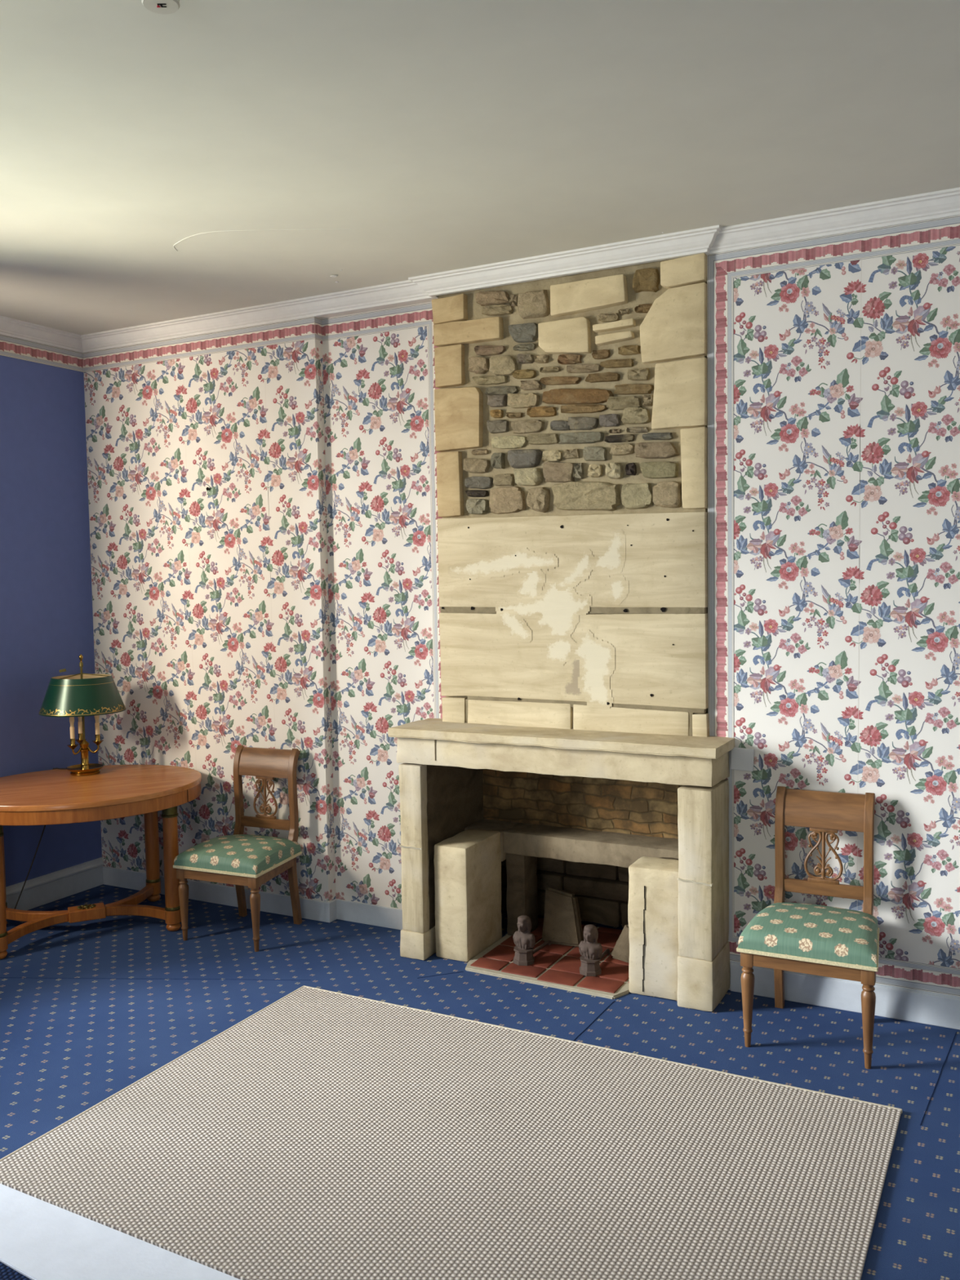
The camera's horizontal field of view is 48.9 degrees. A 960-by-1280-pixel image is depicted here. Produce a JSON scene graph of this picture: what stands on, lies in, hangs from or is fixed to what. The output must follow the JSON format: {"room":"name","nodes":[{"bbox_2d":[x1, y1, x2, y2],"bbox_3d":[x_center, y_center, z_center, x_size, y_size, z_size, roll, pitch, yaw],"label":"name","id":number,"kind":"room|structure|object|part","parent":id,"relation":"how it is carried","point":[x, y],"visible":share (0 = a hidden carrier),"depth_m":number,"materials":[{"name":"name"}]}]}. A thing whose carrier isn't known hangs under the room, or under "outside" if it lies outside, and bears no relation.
{"room":"historic interior","nodes":[
{"label":"historic interior","id":0,"kind":"room"},
{"bbox_2d":[0,334,102,886],"bbox_3d":[-3.603,0.039,3.351,0.422,2.965,5.642,1,4,28],"label":"wall","id":1,"kind":"structure","parent":0,"point":[46,611],"depth_m":5.44,"materials":[{"name":"blue paint"}]},
{"bbox_2d":[5,857,103,910],"bbox_3d":[-3.398,1.446,3.339,0.038,0.150,5.638,1,4,28],"label":"baseboard","id":2,"kind":"structure","parent":1,"relation":"attached to","point":[37,891],"depth_m":5.54,"materials":[{"name":"grey paint"}]},
{"bbox_2d":[0,0,959,334],"bbox_3d":[-0.680,-1.480,1.980,6.986,0.156,6.520,1,4,28],"label":"ceiling","id":3,"kind":"structure","parent":0,"point":[204,157],"depth_m":3.08,"materials":[{"name":"paint"}]},
{"bbox_2d":[141,0,179,14],"bbox_3d":[-0.691,-1.399,2.280,0.100,0.056,0.100,1,4,28],"label":"detector","id":4,"kind":"object","parent":3,"relation":"attached to","point":[159,6],"visible":1,"depth_m":2.29,"materials":[{"name":"plastic"}]},
{"bbox_2d":[0,884,959,1279],"bbox_3d":[-0.632,1.609,2.170,6.986,0.122,6.520,1,4,28],"label":"floor","id":5,"kind":"structure","parent":0,"point":[89,1010],"depth_m":3.96,"materials":[{"name":"carpet"}]},
{"bbox_2d":[0,1262,31,1279],"bbox_3d":[-1.062,1.555,2.117,1.700,0.009,0.834,1,4,28],"label":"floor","id":6,"kind":"structure","parent":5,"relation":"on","point":[6,1273],"depth_m":2.54,"materials":[{"name":"blue carpet"}]},
{"bbox_2d":[0,764,201,959],"bbox_3d":[-1.895,1.038,5.057,1.114,0.710,0.958,-3,4,-25],"label":"table","id":7,"kind":"object","parent":5,"relation":"on","point":[55,796],"visible":0.99,"depth_m":4.99,"materials":[{"name":"brown wood"}]},
{"bbox_3d":[-2.148,1.087,4.684,0.071,0.440,0.071,-3,4,-25],"label":"table leg","id":8,"kind":"part","parent":7,"relation":"part of","materials":[{"name":"brown wood"}]},
{"bbox_3d":[-2.341,1.064,5.112,0.071,0.440,0.071,-3,4,-25],"label":"table leg","id":9,"kind":"part","parent":7,"relation":"part of","materials":[{"name":"brown wood"}]},
{"bbox_2d":[14,654,125,909],"bbox_3d":[-2.027,0.720,5.306,0.512,1.299,0.427,1,4,28],"label":"table lamp","id":10,"kind":"object","parent":7,"relation":"on","point":[81,695],"visible":0.96,"depth_m":5.16,"materials":[{"name":"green metal"}]},
{"bbox_3d":[-2.198,1.015,5.369,0.343,0.708,0.158,-2,4,-13],"label":"power cord","id":11,"kind":"part","parent":10,"relation":"part of","materials":[{"name":"plastic"}]},
{"bbox_3d":[-2.023,0.390,5.229,0.024,0.081,0.024,1,4,28],"label":"bulb","id":12,"kind":"part","parent":10,"relation":"part of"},
{"bbox_3d":[-2.006,0.548,5.253,0.051,0.045,0.009,-4,5,-44],"label":"arm","id":13,"kind":"part","parent":10,"relation":"part of","materials":[{"name":"gold metal"}]},
{"bbox_3d":[-1.983,0.307,5.265,0.018,0.395,0.018,1,4,28],"label":"rod","id":14,"kind":"part","parent":10,"relation":"part of","materials":[{"name":"gold metal"}]},
{"bbox_3d":[-1.983,0.270,5.263,0.408,0.176,0.408,1,4,28],"label":"lamp shade","id":15,"kind":"part","parent":10,"relation":"part of","materials":[{"name":"green metal"}]},
{"bbox_3d":[-1.937,0.545,5.284,0.060,0.046,0.009,-1,4,-6],"label":"arm","id":16,"kind":"part","parent":10,"relation":"part of","materials":[{"name":"gold metal"}]},
{"bbox_3d":[-1.916,0.373,5.276,0.024,0.081,0.024,1,4,28],"label":"bulb","id":17,"kind":"part","parent":10,"relation":"part of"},
{"bbox_3d":[-1.710,1.031,5.497,0.071,0.440,0.071,-3,4,-25],"label":"table leg","id":18,"kind":"part","parent":7,"relation":"part of","materials":[{"name":"brown wood"}]},
{"bbox_3d":[-1.470,1.056,5.027,0.071,0.440,0.071,-3,4,-25],"label":"table leg","id":19,"kind":"part","parent":7,"relation":"part of","materials":[{"name":"brown wood"}]},
{"bbox_2d":[0,1183,240,1279],"bbox_3d":[-0.863,1.528,2.497,1.706,0.008,0.304,1,4,29],"label":"strip","id":20,"kind":"object","parent":5,"relation":"on","point":[40,1239],"visible":1,"depth_m":2.62,"materials":[{"name":"white"}]},
{"bbox_2d":[173,745,302,951],"bbox_3d":[-1.113,0.960,4.981,0.466,0.854,0.465,1,4,24],"label":"chair","id":21,"kind":"object","parent":5,"relation":"on","point":[240,860],"visible":1,"depth_m":4.98,"materials":[{"name":"brown wood"}]},
{"bbox_3d":[-1.372,1.222,4.894,0.047,0.346,0.047,1,4,24],"label":"leg","id":22,"kind":"part","parent":21,"relation":"part of","materials":[{"name":"brown wood"}]},
{"bbox_2d":[173,834,301,875],"bbox_3d":[-1.121,0.992,4.965,0.454,0.099,0.415,1,4,24],"label":"seat cushion","id":23,"kind":"object","parent":21,"relation":"on","point":[235,854],"depth_m":4.84,"materials":[{"name":"green fabric"}]},
{"bbox_3d":[-1.121,1.065,4.966,0.440,0.047,0.391,1,4,24],"label":"seat frame","id":24,"kind":"part","parent":21,"relation":"part of","materials":[{"name":"brown wood"}]},
{"bbox_3d":[-1.186,0.947,5.212,0.034,0.854,0.098,1,4,24],"label":"post","id":25,"kind":"part","parent":21,"relation":"part of","materials":[{"name":"brown wood"}]},
{"bbox_3d":[-1.006,1.226,4.734,0.047,0.346,0.047,1,4,24],"label":"leg","id":26,"kind":"part","parent":21,"relation":"part of","materials":[{"name":"brown wood"}]},
{"bbox_3d":[-1.042,0.892,5.142,0.290,0.048,0.018,1,4,24],"label":"cross rail","id":27,"kind":"part","parent":21,"relation":"part of","materials":[{"name":"brown wood"}]},
{"bbox_3d":[-1.040,0.597,5.137,0.290,0.130,0.059,1,4,24],"label":"crest rail","id":28,"kind":"part","parent":21,"relation":"part of","materials":[{"name":"brown wood"}]},
{"bbox_3d":[-0.893,0.950,5.084,0.034,0.854,0.098,1,4,24],"label":"post","id":29,"kind":"part","parent":21,"relation":"part of","materials":[{"name":"brown wood"}]},
{"bbox_2d":[0,985,902,1279],"bbox_3d":[-0.068,1.477,3.092,2.279,0.014,1.541,1,4,28],"label":"rug","id":30,"kind":"object","parent":5,"relation":"on","point":[322,1134],"visible":1,"depth_m":3.00,"materials":[{"name":"beige carpet"}]},
{"bbox_2d":[387,718,734,1011],"bbox_3d":[0.445,0.881,4.640,1.431,1.041,0.870,1,4,28],"label":"fireplace","id":31,"kind":"object","parent":5,"relation":"on","point":[635,826],"visible":0.93,"depth_m":4.56,"materials":[{"name":"stone"}]},
{"bbox_3d":[0.196,1.170,4.901,0.103,0.401,0.154,1,4,28],"label":"post","id":32,"kind":"part","parent":31,"relation":"part of","materials":[{"name":"stone"}]},
{"bbox_2d":[512,915,551,965],"bbox_3d":[0.238,1.270,4.591,0.101,0.200,0.297,1,4,31],"label":"andiron","id":33,"kind":"object","parent":31,"relation":"on","point":[524,940],"visible":1,"depth_m":4.48,"materials":[{"name":"metal"}]},
{"bbox_2d":[387,718,734,759],"bbox_3d":[0.317,0.400,4.379,1.431,0.045,0.349,1,4,28],"label":"mantel shelf","id":34,"kind":"object","parent":31,"relation":"attached to","point":[428,731],"depth_m":4.24,"materials":[{"name":"stone"}]},
{"bbox_2d":[542,886,583,946],"bbox_3d":[0.379,1.241,4.741,0.184,0.249,0.116,0,4,21],"label":"stone slab","id":35,"kind":"object","parent":31,"relation":"on","point":[562,925],"visible":0.96,"depth_m":4.71,"materials":[{"name":"beige stone"}]},
{"bbox_2d":[578,924,609,976],"bbox_3d":[0.499,1.274,4.466,0.101,0.200,0.297,1,4,25],"label":"andiron","id":36,"kind":"object","parent":31,"relation":"on","point":[591,953],"visible":1,"depth_m":4.35,"materials":[{"name":"metal"}]},
{"bbox_2d":[611,924,629,962],"bbox_3d":[0.646,1.291,4.499,0.090,0.168,0.171,-4,5,-43],"label":"stone slab","id":37,"kind":"object","parent":31,"relation":"on","point":[620,951],"visible":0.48,"depth_m":4.49,"materials":[{"name":"beige stone"}]},
{"bbox_2d":[736,786,879,1069],"bbox_3d":[1.204,0.997,3.783,0.466,0.854,0.465,1,4,26],"label":"chair","id":38,"kind":"object","parent":5,"relation":"on","point":[822,940],"visible":1,"depth_m":3.75,"materials":[{"name":"green fabric"}]},
{"bbox_3d":[0.941,1.259,3.708,0.047,0.346,0.047,1,4,26],"label":"leg","id":39,"kind":"part","parent":38,"relation":"part of","materials":[{"name":"brown wood"}]},
{"bbox_3d":[1.141,0.984,4.018,0.034,0.854,0.098,1,4,26],"label":"post","id":40,"kind":"part","parent":38,"relation":"part of","materials":[{"name":"brown wood"}]},
{"bbox_3d":[1.195,1.102,3.768,0.440,0.047,0.391,1,4,26],"label":"seat frame","id":41,"kind":"part","parent":38,"relation":"part of","materials":[{"name":"brown wood"}]},
{"bbox_2d":[737,902,877,967],"bbox_3d":[1.196,1.029,3.768,0.454,0.099,0.415,1,4,26],"label":"seat cushion","id":42,"kind":"object","parent":38,"relation":"on","point":[807,935],"depth_m":3.64,"materials":[{"name":"green fabric"}]},
{"bbox_3d":[1.283,0.929,3.941,0.290,0.048,0.018,1,4,26],"label":"cross rail","id":43,"kind":"part","parent":38,"relation":"part of","materials":[{"name":"brown wood"}]},
{"bbox_3d":[1.284,0.634,3.936,0.290,0.130,0.059,1,4,26],"label":"crest rail","id":44,"kind":"part","parent":38,"relation":"part of","materials":[{"name":"brown wood"}]},
{"bbox_3d":[1.299,1.264,3.532,0.047,0.346,0.047,1,4,26],"label":"leg","id":45,"kind":"part","parent":38,"relation":"part of","materials":[{"name":"brown wood"}]},
{"bbox_3d":[1.428,0.988,3.877,0.034,0.854,0.098,1,4,26],"label":"post","id":46,"kind":"part","parent":38,"relation":"part of","materials":[{"name":"brown wood"}]},
{"bbox_2d":[83,215,959,996],"bbox_3d":[0.611,-0.109,4.702,6.786,2.965,0.680,1,4,28],"label":"wall","id":47,"kind":"structure","parent":0,"point":[291,602],"depth_m":4.78,"materials":[{"name":"paper"}]},
{"bbox_2d":[84,340,328,901],"bbox_3d":[-1.430,-0.083,5.393,1.526,2.691,0.001,1,4,28],"label":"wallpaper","id":48,"kind":"structure","parent":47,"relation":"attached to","point":[208,607],"depth_m":5.34,"materials":[{"name":"paper"}]},
{"bbox_2d":[315,340,335,900],"bbox_3d":[-0.741,-0.074,5.065,0.001,2.691,0.058,1,4,28],"label":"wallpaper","id":49,"kind":"structure","parent":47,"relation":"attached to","point":[322,494],"depth_m":5.06,"materials":[{"name":"paper"}]},
{"bbox_2d":[322,326,434,908],"bbox_3d":[-0.473,-0.071,4.956,0.576,2.691,0.001,1,4,28],"label":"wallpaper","id":50,"kind":"structure","parent":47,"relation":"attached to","point":[378,469],"depth_m":4.96,"materials":[{"name":"paper"}]},
{"bbox_2d":[0,186,959,352],"bbox_3d":[-0.659,-1.357,1.713,6.296,0.073,5.652,1,4,28],"label":"trim","id":51,"kind":"structure","parent":47,"relation":"attached to","point":[715,239],"depth_m":4.34,"materials":[{"name":"white paint"}]},
{"bbox_2d":[102,866,959,1029],"bbox_3d":[0.713,1.332,4.403,6.286,0.121,0.090,1,4,28],"label":"baseboard","id":52,"kind":"structure","parent":47,"relation":"attached to","point":[926,1007],"depth_m":4.14,"materials":[{"name":"grey paint"}]},
{"bbox_2d":[730,746,754,771],"bbox_3d":[1.026,0.466,4.128,0.091,0.091,0.012,1,4,28],"label":"switch plate","id":53,"kind":"object","parent":47,"relation":"attached to","point":[741,758],"visible":0.93,"depth_m":4.12,"materials":[{"name":"plastic"}]},
{"bbox_2d":[733,246,959,968],"bbox_3d":[2.216,-0.084,3.477,2.766,2.568,0.001,1,4,28],"label":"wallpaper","id":54,"kind":"structure","parent":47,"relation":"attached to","point":[846,369],"depth_m":3.90,"materials":[{"name":"paper"}]},
{"bbox_2d":[431,253,709,737],"bbox_3d":[0.361,-0.552,4.429,1.223,1.914,0.108,1,4,28],"label":"chimney breast","id":55,"kind":"object","parent":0,"point":[571,411],"visible":0.98,"depth_m":4.37,"materials":[{"name":"stone"}]}
]}

